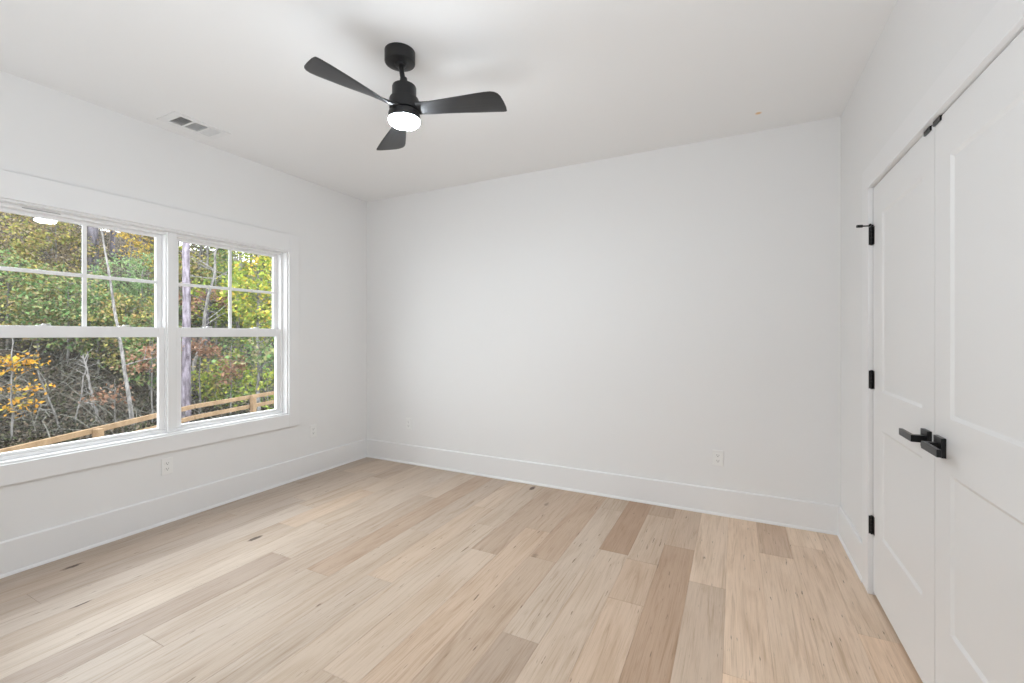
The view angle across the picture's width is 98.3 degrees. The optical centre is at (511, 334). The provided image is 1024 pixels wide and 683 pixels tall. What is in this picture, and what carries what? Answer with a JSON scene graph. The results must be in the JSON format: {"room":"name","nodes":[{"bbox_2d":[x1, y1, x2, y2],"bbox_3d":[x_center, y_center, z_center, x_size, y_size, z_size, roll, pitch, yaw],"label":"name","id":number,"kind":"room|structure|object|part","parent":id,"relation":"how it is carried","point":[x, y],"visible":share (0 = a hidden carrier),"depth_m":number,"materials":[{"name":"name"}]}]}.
{"room":"empty bedroom","nodes":[
{"label":"empty bedroom","id":0,"kind":"room"},
{"bbox_2d":[0,70,366,541],"bbox_3d":[-2.635,-0.060,2.816,0.150,2.740,4.760,0,0,27],"label":"wall","id":1,"kind":"structure","parent":0,"point":[47,133],"depth_m":3.31,"materials":[{"name":"white paint"}]},
{"bbox_2d":[0,169,298,486],"bbox_3d":[-2.450,-0.036,3.162,0.170,1.707,1.990,0,0,27],"label":"window","id":2,"kind":"structure","parent":1,"relation":"in","point":[159,330],"depth_m":2.95,"materials":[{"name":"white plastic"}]},
{"bbox_3d":[-2.692,-0.345,2.785,0.027,0.725,0.835,0,0,27],"label":"sash","id":3,"kind":"part","parent":2,"relation":"part of","materials":[{"name":"white plastic"}]},
{"bbox_3d":[-2.660,0.310,2.769,0.028,0.725,0.835,0,0,27],"label":"sash","id":4,"kind":"part","parent":2,"relation":"part of","materials":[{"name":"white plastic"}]},
{"bbox_2d":[167,232,282,432],"bbox_3d":[-2.273,-0.018,3.557,0.100,1.421,0.902,0,0,27],"label":"window","id":5,"kind":"structure","parent":2,"relation":"attached to","point":[276,331],"depth_m":3.42,"materials":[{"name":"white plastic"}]},
{"bbox_3d":[-2.287,-0.345,3.589,0.027,0.725,0.818,0,0,27],"label":"sash","id":6,"kind":"part","parent":5,"relation":"part of","materials":[{"name":"white plastic"}]},
{"bbox_3d":[-2.256,0.310,3.573,0.028,0.725,0.818,0,0,27],"label":"sash","id":7,"kind":"part","parent":5,"relation":"part of","materials":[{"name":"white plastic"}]},
{"bbox_2d":[161,457,172,475],"bbox_3d":[-2.407,0.918,3.093,0.009,0.115,0.071,0,0,27],"label":"wall outlet","id":8,"kind":"object","parent":1,"relation":"attached to","point":[166,463],"visible":1,"depth_m":3.09,"materials":[{"name":"white plastic"}]},
{"bbox_2d":[0,439,366,578],"bbox_3d":[-2.558,1.215,2.776,0.024,0.190,4.460,0,0,27],"label":"baseboard","id":9,"kind":"structure","parent":1,"relation":"attached to","point":[25,552],"depth_m":3.01,"materials":[{"name":"white paint"}]},
{"bbox_2d":[310,424,315,437],"bbox_3d":[-1.868,0.906,4.164,0.009,0.115,0.071,0,0,27],"label":"wall outlet","id":10,"kind":"object","parent":1,"relation":"attached to","point":[312,427],"visible":1,"depth_m":4.16,"materials":[{"name":"white plastic"}]},
{"bbox_2d":[0,0,896,201],"bbox_3d":[-0.405,-1.530,1.693,5.145,0.200,4.760,0,0,27],"label":"ceiling","id":11,"kind":"structure","parent":0,"point":[577,81],"depth_m":2.42,"materials":[{"name":"white paint"}]},
{"bbox_2d":[157,111,230,139],"bbox_3d":[-2.173,-1.510,3.038,0.222,0.171,0.352,0,0,27],"label":"ceiling vent","id":12,"kind":"object","parent":11,"relation":"in","point":[203,129],"visible":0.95,"depth_m":3.03,"materials":[{"name":"white metal"}]},
{"bbox_2d":[304,42,506,149],"bbox_3d":[-0.564,-1.244,2.160,0.925,0.371,0.880,0,0,27],"label":"ceiling fan","id":13,"kind":"object","parent":11,"relation":"hanging from","point":[405,109],"visible":1,"depth_m":2.19,"materials":[{"name":"black metal"}]},
{"bbox_3d":[-0.706,-1.133,2.021,0.161,0.042,0.484,-1,0,37],"label":"blade","id":14,"kind":"part","parent":13,"relation":"part of","materials":[{"name":"black plastic"}]},
{"bbox_3d":[-0.654,-1.135,2.490,0.161,0.042,0.484,-1,0,-23],"label":"blade","id":15,"kind":"part","parent":13,"relation":"part of","materials":[{"name":"black plastic"}]},
{"bbox_2d":[388,113,419,129],"bbox_3d":[-0.545,-1.072,2.240,0.154,0.026,0.154,0,0,27],"label":"diffuser","id":16,"kind":"object","parent":13,"relation":"attached to","point":[402,121],"depth_m":2.21,"materials":[{"name":"white glass"}]},
{"bbox_3d":[-0.275,-1.145,2.210,0.484,0.042,0.161,-1,0,7],"label":"blade","id":17,"kind":"part","parent":13,"relation":"part of","materials":[{"name":"black plastic"}]},
{"bbox_2d":[0,457,922,682],"bbox_3d":[-0.664,1.435,1.112,5.250,0.250,5.772,0,0,27],"label":"floor","id":18,"kind":"structure","parent":0,"point":[364,570],"depth_m":2.21,"materials":[{"name":"brown wood"}]},
{"bbox_2d":[367,116,840,505],"bbox_3d":[0.395,-0.060,3.871,4.315,2.740,0.150,0,0,27],"label":"wall","id":19,"kind":"structure","parent":0,"point":[648,314],"depth_m":3.50,"materials":[{"name":"white paint"}]},
{"bbox_2d":[406,418,411,429],"bbox_3d":[-1.052,0.908,4.510,0.071,0.115,0.009,0,0,27],"label":"wall outlet","id":20,"kind":"object","parent":19,"relation":"attached to","point":[408,420],"visible":1,"depth_m":4.50,"materials":[{"name":"white plastic"}]},
{"bbox_2d":[367,439,838,534],"bbox_3d":[0.289,1.215,3.827,4.135,0.190,0.024,0,0,27],"label":"baseboard","id":21,"kind":"structure","parent":19,"relation":"attached to","point":[773,510],"depth_m":3.49,"materials":[{"name":"white paint"}]},
{"bbox_2d":[713,450,722,466],"bbox_3d":[1.500,0.899,3.226,0.071,0.115,0.009,0,0,27],"label":"wall outlet","id":22,"kind":"object","parent":19,"relation":"attached to","point":[717,454],"visible":1,"depth_m":3.22,"materials":[{"name":"white plastic"}]},
{"bbox_2d":[841,0,1023,594],"bbox_3d":[1.172,-0.060,0.815,0.120,2.740,4.610,0,0,27],"label":"wall","id":23,"kind":"structure","parent":0,"point":[919,39],"depth_m":2.25,"materials":[{"name":"white paint"}]},
{"bbox_2d":[837,506,861,581],"bbox_3d":[1.138,1.215,0.908,0.024,0.190,4.445,0,0,27],"label":"baseboard","id":24,"kind":"structure","parent":23,"relation":"attached to","point":[848,536],"depth_m":2.59,"materials":[{"name":"white paint"}]},
{"bbox_2d":[856,125,934,682],"bbox_3d":[1.632,0.274,1.900,0.107,2.032,0.776,0,0,27],"label":"door","id":25,"kind":"structure","parent":23,"relation":"in","point":[902,231],"depth_m":1.81,"materials":[{"name":"white paint"}]},
{"bbox_3d":[1.495,0.376,1.659,0.039,0.025,0.133,0,0,27],"label":"lever","id":26,"kind":"part","parent":25,"relation":"part of","materials":[{"name":"black metal"}]},
{"bbox_3d":[1.493,0.376,1.597,0.013,0.066,0.066,0,0,27],"label":"handle","id":27,"kind":"part","parent":25,"relation":"part of","materials":[{"name":"black metal"}]},
{"bbox_2d":[862,0,1023,593],"bbox_3d":[1.463,0.229,1.549,0.020,2.162,1.762,0,0,27],"label":"door frame","id":28,"kind":"structure","parent":23,"relation":"attached to","point":[1006,18],"depth_m":1.89,"materials":[{"name":"white paint"}]},
{"bbox_2d":[921,29,1023,682],"bbox_3d":[1.281,0.274,1.203,0.107,2.032,0.776,0,0,27],"label":"door","id":29,"kind":"structure","parent":23,"relation":"in","point":[977,446],"depth_m":1.27,"materials":[{"name":"white paint"}]},
{"bbox_3d":[1.391,0.376,1.453,0.039,0.025,0.133,0,0,27],"label":"lever","id":30,"kind":"part","parent":29,"relation":"part of","materials":[{"name":"black metal"}]},
{"bbox_3d":[1.440,0.376,1.491,0.013,0.066,0.066,0,0,27],"label":"handle","id":31,"kind":"part","parent":29,"relation":"part of","materials":[{"name":"black metal"}]},
{"label":"outside","id":32,"kind":"structure","parent":0,"visible":0},
{"bbox_2d":[0,215,271,447],"bbox_3d":[-19.007,-2.820,35.318,58.285,12.500,58.000,0,0,27],"label":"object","id":33,"kind":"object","parent":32,"point":[76,227],"depth_m":17.64,"materials":[{"name":"green plant"}]},
{"bbox_2d":[0,338,55,441],"bbox_3d":[-13.064,1.432,11.472,1.991,3.102,1.591,0,0,27],"label":"sapling","id":34,"kind":"object","parent":33,"relation":"on","point":[14,360],"visible":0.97,"depth_m":11.42,"materials":[{"name":"orange plant"}]},
{"bbox_2d":[0,212,56,282],"bbox_3d":[-21.943,-3.803,18.640,3.454,4.364,3.193,0,0,-15],"label":"bush","id":35,"kind":"object","parent":33,"relation":"on","point":[14,231],"visible":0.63,"depth_m":19.13,"materials":[{"name":"green plant"}]},
{"bbox_2d":[0,247,66,348],"bbox_3d":[-19.306,-1.355,17.038,3.186,3.914,3.572,0,0,-36],"label":"bush","id":36,"kind":"object","parent":33,"relation":"on","point":[7,274],"visible":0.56,"depth_m":16.93,"materials":[{"name":"green plant"}]},
{"bbox_2d":[0,212,76,281],"bbox_3d":[-22.435,-4.822,20.443,3.305,5.045,3.500,0,0,-6],"label":"bush","id":37,"kind":"object","parent":33,"relation":"on","point":[37,219],"visible":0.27,"depth_m":20.42,"materials":[{"name":"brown plant"}]},
{"bbox_2d":[24,370,62,433],"bbox_3d":[-13.607,2.018,12.888,0.767,2.014,0.440,0,0,-26],"label":"tree","id":38,"kind":"object","parent":33,"relation":"on","point":[47,395],"visible":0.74,"depth_m":12.97,"materials":[{"name":"grey plant"}]},
{"bbox_2d":[0,263,95,356],"bbox_3d":[-18.626,-0.904,17.196,3.141,3.773,3.541,0,0,27],"label":"bush","id":39,"kind":"object","parent":33,"relation":"on","point":[14,309],"visible":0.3,"depth_m":17.01,"materials":[{"name":"green plant"}]},
{"bbox_2d":[46,224,53,253],"bbox_3d":[-26.150,-8.664,24.738,5.164,8.232,4.762,0,0,27],"label":"autumn tree","id":40,"kind":"object","parent":33,"relation":"on","point":[51,249],"visible":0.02,"depth_m":24.88,"materials":[{"name":"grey plant"}]},
{"bbox_2d":[6,219,108,305],"bbox_3d":[-20.964,-3.487,20.525,3.407,4.995,3.530,0,0,27],"label":"bush","id":41,"kind":"object","parent":33,"relation":"on","point":[67,235],"visible":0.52,"depth_m":20.24,"materials":[{"name":"green plant"}]},
{"bbox_2d":[1,264,125,363],"bbox_3d":[-17.113,-0.763,17.101,3.336,3.958,3.373,0,0,-10],"label":"bush","id":42,"kind":"object","parent":33,"relation":"on","point":[67,288],"visible":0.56,"depth_m":16.63,"materials":[{"name":"green plant"}]},
{"bbox_2d":[36,224,115,299],"bbox_3d":[-21.048,-3.210,21.499,2.530,4.421,3.030,0,0,27],"label":"bush","id":43,"kind":"object","parent":33,"relation":"on","point":[63,251],"visible":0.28,"depth_m":21.16,"materials":[{"name":"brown plant"}]},
{"bbox_2d":[66,355,103,424],"bbox_3d":[-13.267,1.824,13.771,0.733,2.408,0.636,0,0,12],"label":"tree","id":44,"kind":"object","parent":33,"relation":"on","point":[85,366],"visible":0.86,"depth_m":13.74,"materials":[{"name":"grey plant"}]},
{"bbox_2d":[25,282,145,371],"bbox_3d":[-16.123,-0.227,17.463,2.929,3.623,3.114,0,0,9],"label":"bush","id":45,"kind":"object","parent":33,"relation":"on","point":[77,314],"visible":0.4,"depth_m":17.05,"materials":[{"name":"green plant"}]},
{"bbox_2d":[80,349,99,424],"bbox_3d":[-13.394,1.802,14.072,0.907,2.719,0.451,0,0,27],"label":"tree","id":46,"kind":"object","parent":33,"relation":"on","point":[82,356],"visible":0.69,"depth_m":13.99,"materials":[{"name":"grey plant"}]},
{"bbox_2d":[87,226,100,325],"bbox_3d":[-20.353,-7.106,21.458,9.404,13.734,8.276,0,0,27],"label":"oak tree","id":47,"kind":"object","parent":33,"relation":"on","point":[91,231],"visible":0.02,"depth_m":21.15,"materials":[{"name":"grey plant"}]},
{"bbox_2d":[78,379,135,422],"bbox_3d":[-12.838,2.270,14.059,1.458,1.702,1.354,0,0,27],"label":"sapling","id":48,"kind":"object","parent":33,"relation":"on","point":[106,396],"visible":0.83,"depth_m":14.09,"materials":[{"name":"orange plant"}]},
{"bbox_2d":[109,230,114,259],"bbox_3d":[-26.081,-9.951,29.200,5.029,10.109,5.176,0,0,27],"label":"autumn tree","id":49,"kind":"object","parent":33,"relation":"on","point":[112,238],"visible":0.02,"depth_m":28.94,"materials":[{"name":"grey plant"}]},
{"bbox_2d":[73,284,156,368],"bbox_3d":[-15.405,-0.111,17.576,3.426,3.765,3.000,0,0,27],"label":"bush","id":50,"kind":"object","parent":33,"relation":"on","point":[108,311],"visible":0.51,"depth_m":17.20,"materials":[{"name":"green plant"}]},
{"bbox_2d":[99,228,132,277],"bbox_3d":[-23.403,-7.739,26.958,4.866,8.872,4.941,0,0,-15],"label":"autumn tree","id":51,"kind":"object","parent":33,"relation":"on","point":[99,228],"visible":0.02,"depth_m":26.87,"materials":[{"name":"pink plant"}]},
{"bbox_2d":[81,255,153,359],"bbox_3d":[-17.073,-1.158,19.297,3.150,4.732,2.864,0,0,27],"label":"bush","id":52,"kind":"object","parent":33,"relation":"on","point":[101,270],"visible":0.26,"depth_m":19.13,"materials":[{"name":"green plant"}]},
{"bbox_2d":[101,229,153,429],"bbox_3d":[-11.842,-0.106,14.024,1.300,6.515,1.582,0,0,36],"label":"tree","id":53,"kind":"object","parent":33,"relation":"on","point":[128,393],"visible":0.7,"depth_m":13.77,"materials":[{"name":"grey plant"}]},
{"bbox_2d":[0,214,273,448],"bbox_3d":[-23.133,-2.981,30.854,51.029,12.905,21.827,0,0,37],"label":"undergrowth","id":54,"kind":"object","parent":33,"relation":"on","point":[17,437],"visible":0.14,"depth_m":15.27,"materials":[{"name":"green plant"}]},
{"bbox_2d":[0,242,273,443],"bbox_3d":[-15.960,-1.044,18.915,18.974,8.693,11.709,0,0,37],"label":"vines","id":55,"kind":"object","parent":33,"relation":"on","point":[62,361],"visible":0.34,"depth_m":14.51,"materials":[{"name":"grey plant"}]},
{"bbox_2d":[0,391,273,452],"bbox_3d":[-4.700,1.911,6.574,0.635,1.642,7.634,0,0,5],"label":"fence","id":56,"kind":"object","parent":33,"relation":"on","point":[98,431],"visible":0.31,"depth_m":5.92,"materials":[{"name":"brown wood"}]},
{"bbox_3d":[-4.854,1.122,3.986,0.038,0.064,2.398,0,0,-2],"label":"rail","id":57,"kind":"part","parent":56,"relation":"part of","materials":[{"name":"brown wood"}]},
{"bbox_3d":[-4.845,1.916,5.187,0.076,1.632,0.076,0,0,-2],"label":"post","id":58,"kind":"part","parent":56,"relation":"part of","materials":[{"name":"brown wood"}]},
{"bbox_3d":[-4.936,1.122,6.051,0.038,0.064,1.730,0,0,-2],"label":"rail","id":59,"kind":"part","parent":56,"relation":"part of","materials":[{"name":"brown wood"}]},
{"bbox_3d":[-4.936,1.292,6.051,0.038,0.064,1.730,0,0,-2],"label":"rail","id":60,"kind":"part","parent":56,"relation":"part of","materials":[{"name":"brown wood"}]},
{"bbox_3d":[-4.843,1.292,7.461,0.038,0.064,1.087,0,0,13],"label":"rail","id":61,"kind":"part","parent":56,"relation":"part of","materials":[{"name":"brown wood"}]},
{"bbox_3d":[-4.843,1.122,7.461,0.038,0.064,1.087,0,0,13],"label":"rail","id":62,"kind":"part","parent":56,"relation":"part of","materials":[{"name":"brown wood"}]},
{"bbox_3d":[-4.661,1.914,7.978,0.076,1.629,0.076,0,0,13],"label":"post","id":63,"kind":"part","parent":56,"relation":"part of","materials":[{"name":"brown wood"}]},
{"bbox_3d":[-4.437,1.122,9.158,0.038,0.064,2.398,0,0,13],"label":"rail","id":64,"kind":"part","parent":56,"relation":"part of","materials":[{"name":"brown wood"}]},
{"bbox_3d":[-4.437,1.292,9.158,0.038,0.064,2.398,0,0,13],"label":"rail","id":65,"kind":"part","parent":56,"relation":"part of","materials":[{"name":"brown wood"}]},
{"bbox_2d":[93,250,181,364],"bbox_3d":[-15.940,-1.048,19.088,3.280,5.111,3.338,0,0,-8],"label":"bush","id":66,"kind":"object","parent":33,"relation":"on","point":[133,292],"visible":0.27,"depth_m":18.90,"materials":[{"name":"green plant"}]},
{"bbox_2d":[102,313,191,395],"bbox_3d":[-13.829,0.814,17.160,2.904,3.351,2.626,0,0,27],"label":"bush","id":67,"kind":"object","parent":33,"relation":"on","point":[129,348],"visible":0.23,"depth_m":16.68,"materials":[{"name":"green plant"}]},
{"bbox_2d":[111,231,191,319],"bbox_3d":[-20.098,-5.243,24.753,4.279,8.813,4.213,0,0,27],"label":"autumn tree","id":68,"kind":"object","parent":33,"relation":"on","point":[148,242],"visible":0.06,"depth_m":24.21,"materials":[{"name":"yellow plant"}]},
{"bbox_2d":[110,341,193,422],"bbox_3d":[-11.810,1.646,14.693,1.567,2.901,2.142,0,0,27],"label":"sapling","id":69,"kind":"object","parent":33,"relation":"on","point":[150,349],"visible":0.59,"depth_m":14.46,"materials":[{"name":"orange plant"}]},
{"bbox_2d":[132,234,212,320],"bbox_3d":[-18.748,-4.590,24.710,5.003,9.078,4.976,0,0,27],"label":"autumn tree","id":70,"kind":"object","parent":33,"relation":"on","point":[191,245],"visible":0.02,"depth_m":24.52,"materials":[{"name":"green plant"}]},
{"bbox_2d":[133,251,220,325],"bbox_3d":[-15.768,-1.272,21.409,3.535,5.788,4.123,0,0,-8],"label":"autumn tree","id":71,"kind":"object","parent":33,"relation":"on","point":[194,266],"visible":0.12,"depth_m":21.09,"materials":[{"name":"green plant"}]},
{"bbox_2d":[181,242,191,422],"bbox_3d":[-11.196,-4.290,15.024,6.337,15.003,5.407,0,0,0],"label":"pine tree","id":72,"kind":"object","parent":33,"relation":"on","point":[186,291],"visible":0.02,"depth_m":15.20,"materials":[{"name":"grey plant"}]},
{"bbox_2d":[156,361,237,399],"bbox_3d":[-12.378,1.867,17.579,2.640,1.668,2.699,0,0,27],"label":"shrub","id":73,"kind":"object","parent":33,"relation":"on","point":[202,364],"visible":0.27,"depth_m":17.33,"materials":[{"name":"green plant"}]},
{"bbox_2d":[150,242,248,349],"bbox_3d":[-17.004,-3.567,24.297,4.619,9.343,4.784,0,0,2],"label":"autumn tree","id":74,"kind":"object","parent":33,"relation":"on","point":[200,249],"visible":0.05,"depth_m":24.18,"materials":[{"name":"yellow plant"}]},
{"bbox_2d":[191,246,208,277],"bbox_3d":[-16.410,-3.944,23.105,5.229,11.002,3.926,0,0,27],"label":"young tree","id":75,"kind":"object","parent":33,"relation":"on","point":[207,247],"visible":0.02,"depth_m":22.99,"materials":[{"name":"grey plant"}]},
{"bbox_2d":[181,337,229,413],"bbox_3d":[-11.360,1.541,16.331,1.642,3.104,1.338,0,0,27],"label":"sapling","id":76,"kind":"object","parent":33,"relation":"on","point":[193,347],"visible":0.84,"depth_m":16.19,"materials":[{"name":"orange plant"}]},
{"bbox_2d":[179,286,236,389],"bbox_3d":[-13.015,0.226,19.071,2.228,4.614,2.666,0,0,27],"label":"young tree","id":77,"kind":"object","parent":33,"relation":"on","point":[200,297],"visible":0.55,"depth_m":18.93,"materials":[{"name":"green plant"}]},
{"bbox_2d":[179,243,243,403],"bbox_3d":[-11.492,-1.682,17.763,3.236,8.738,3.206,0,0,27],"label":"birch tree","id":78,"kind":"object","parent":33,"relation":"on","point":[213,278],"visible":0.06,"depth_m":17.52,"materials":[{"name":"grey plant"}]},
{"bbox_2d":[191,277,241,392],"bbox_3d":[-13.100,-0.024,19.473,2.523,5.201,2.389,0,0,27],"label":"maple tree","id":79,"kind":"object","parent":33,"relation":"on","point":[222,310],"visible":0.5,"depth_m":19.42,"materials":[{"name":"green plant"}]},
{"bbox_2d":[179,267,254,371],"bbox_3d":[-14.559,-0.492,21.597,3.859,5.609,4.039,0,0,4],"label":"autumn tree","id":80,"kind":"object","parent":33,"relation":"on","point":[195,278],"visible":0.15,"depth_m":20.91,"materials":[{"name":"green plant"}]},
{"bbox_2d":[191,354,244,409],"bbox_3d":[-11.437,1.853,17.067,2.852,2.229,2.447,0,0,27],"label":"shrub","id":81,"kind":"object","parent":33,"relation":"on","point":[204,374],"visible":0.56,"depth_m":16.93,"materials":[{"name":"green plant"}]},
{"bbox_2d":[194,337,254,387],"bbox_3d":[-12.611,1.248,19.390,2.595,2.961,2.234,0,0,-25],"label":"shrub","id":82,"kind":"object","parent":33,"relation":"on","point":[225,344],"visible":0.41,"depth_m":19.32,"materials":[{"name":"green plant"}]},
{"bbox_2d":[193,247,255,345],"bbox_3d":[-16.920,-4.265,26.147,5.248,9.846,4.978,0,0,27],"label":"autumn tree","id":83,"kind":"object","parent":33,"relation":"on","point":[209,247],"visible":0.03,"depth_m":25.97,"materials":[{"name":"green plant"}]},
{"bbox_2d":[181,250,271,390],"bbox_3d":[-13.112,-2.485,21.055,4.550,10.397,3.750,0,0,-14],"label":"birch tree","id":84,"kind":"object","parent":33,"relation":"on","point":[240,254],"visible":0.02,"depth_m":20.96,"materials":[{"name":"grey plant"}]},
{"bbox_2d":[212,345,253,412],"bbox_3d":[-10.105,1.832,15.931,1.310,2.902,1.345,0,0,-6],"label":"sapling","id":85,"kind":"object","parent":33,"relation":"on","point":[231,364],"visible":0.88,"depth_m":15.93,"materials":[{"name":"orange plant"}]},
{"bbox_2d":[194,262,271,379],"bbox_3d":[-13.644,-0.518,22.172,4.102,6.157,4.178,0,0,27],"label":"autumn tree","id":86,"kind":"object","parent":33,"relation":"on","point":[246,323],"visible":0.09,"depth_m":21.66,"materials":[{"name":"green plant"}]},
{"bbox_2d":[204,247,268,360],"bbox_3d":[-14.626,-3.153,25.243,4.778,9.617,5.039,0,0,27],"label":"autumn tree","id":87,"kind":"object","parent":33,"relation":"on","point":[211,247],"visible":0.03,"depth_m":24.84,"materials":[{"name":"yellow plant"}]},
{"bbox_2d":[207,357,272,413],"bbox_3d":[-10.233,1.996,17.122,2.601,2.530,2.602,0,0,27],"label":"shrub","id":88,"kind":"object","parent":33,"relation":"on","point":[218,367],"visible":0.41,"depth_m":16.75,"materials":[{"name":"green plant"}]},
{"bbox_2d":[208,251,273,386],"bbox_3d":[-12.609,-2.123,22.900,5.289,9.812,5.253,0,0,27],"label":"autumn tree","id":89,"kind":"object","parent":33,"relation":"on","point":[212,255],"visible":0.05,"depth_m":21.70,"materials":[{"name":"green plant"}]},
{"bbox_2d":[211,252,273,411],"bbox_3d":[-9.077,0.049,16.026,2.748,6.605,2.560,0,0,-21],"label":"maple tree","id":90,"kind":"object","parent":33,"relation":"on","point":[261,315],"visible":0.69,"depth_m":15.68,"materials":[{"name":"yellow plant"}]},
{"bbox_2d":[213,249,271,392],"bbox_3d":[-11.277,-1.589,19.999,3.908,9.005,4.187,0,0,27],"label":"young tree","id":91,"kind":"object","parent":33,"relation":"on","point":[221,250],"visible":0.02,"depth_m":19.90,"materials":[{"name":"green plant"}]},
{"bbox_2d":[221,312,271,385],"bbox_3d":[-11.423,0.943,19.453,2.443,3.908,2.300,0,0,27],"label":"shrub","id":92,"kind":"object","parent":33,"relation":"on","point":[261,339],"visible":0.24,"depth_m":19.44,"materials":[{"name":"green plant"}]},
{"bbox_2d":[224,251,271,339],"bbox_3d":[-9.751,-0.891,19.670,4.780,8.512,5.145,0,0,27],"label":"autumn tree","id":93,"kind":"object","parent":33,"relation":"on","point":[268,282],"visible":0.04,"depth_m":18.93,"materials":[{"name":"yellow plant"}]},
{"bbox_2d":[224,363,273,409],"bbox_3d":[-9.160,2.222,16.744,2.579,2.455,2.634,0,0,27],"label":"shrub","id":94,"kind":"object","parent":33,"relation":"on","point":[251,379],"visible":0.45,"depth_m":16.29,"materials":[{"name":"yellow plant"}]}
]}

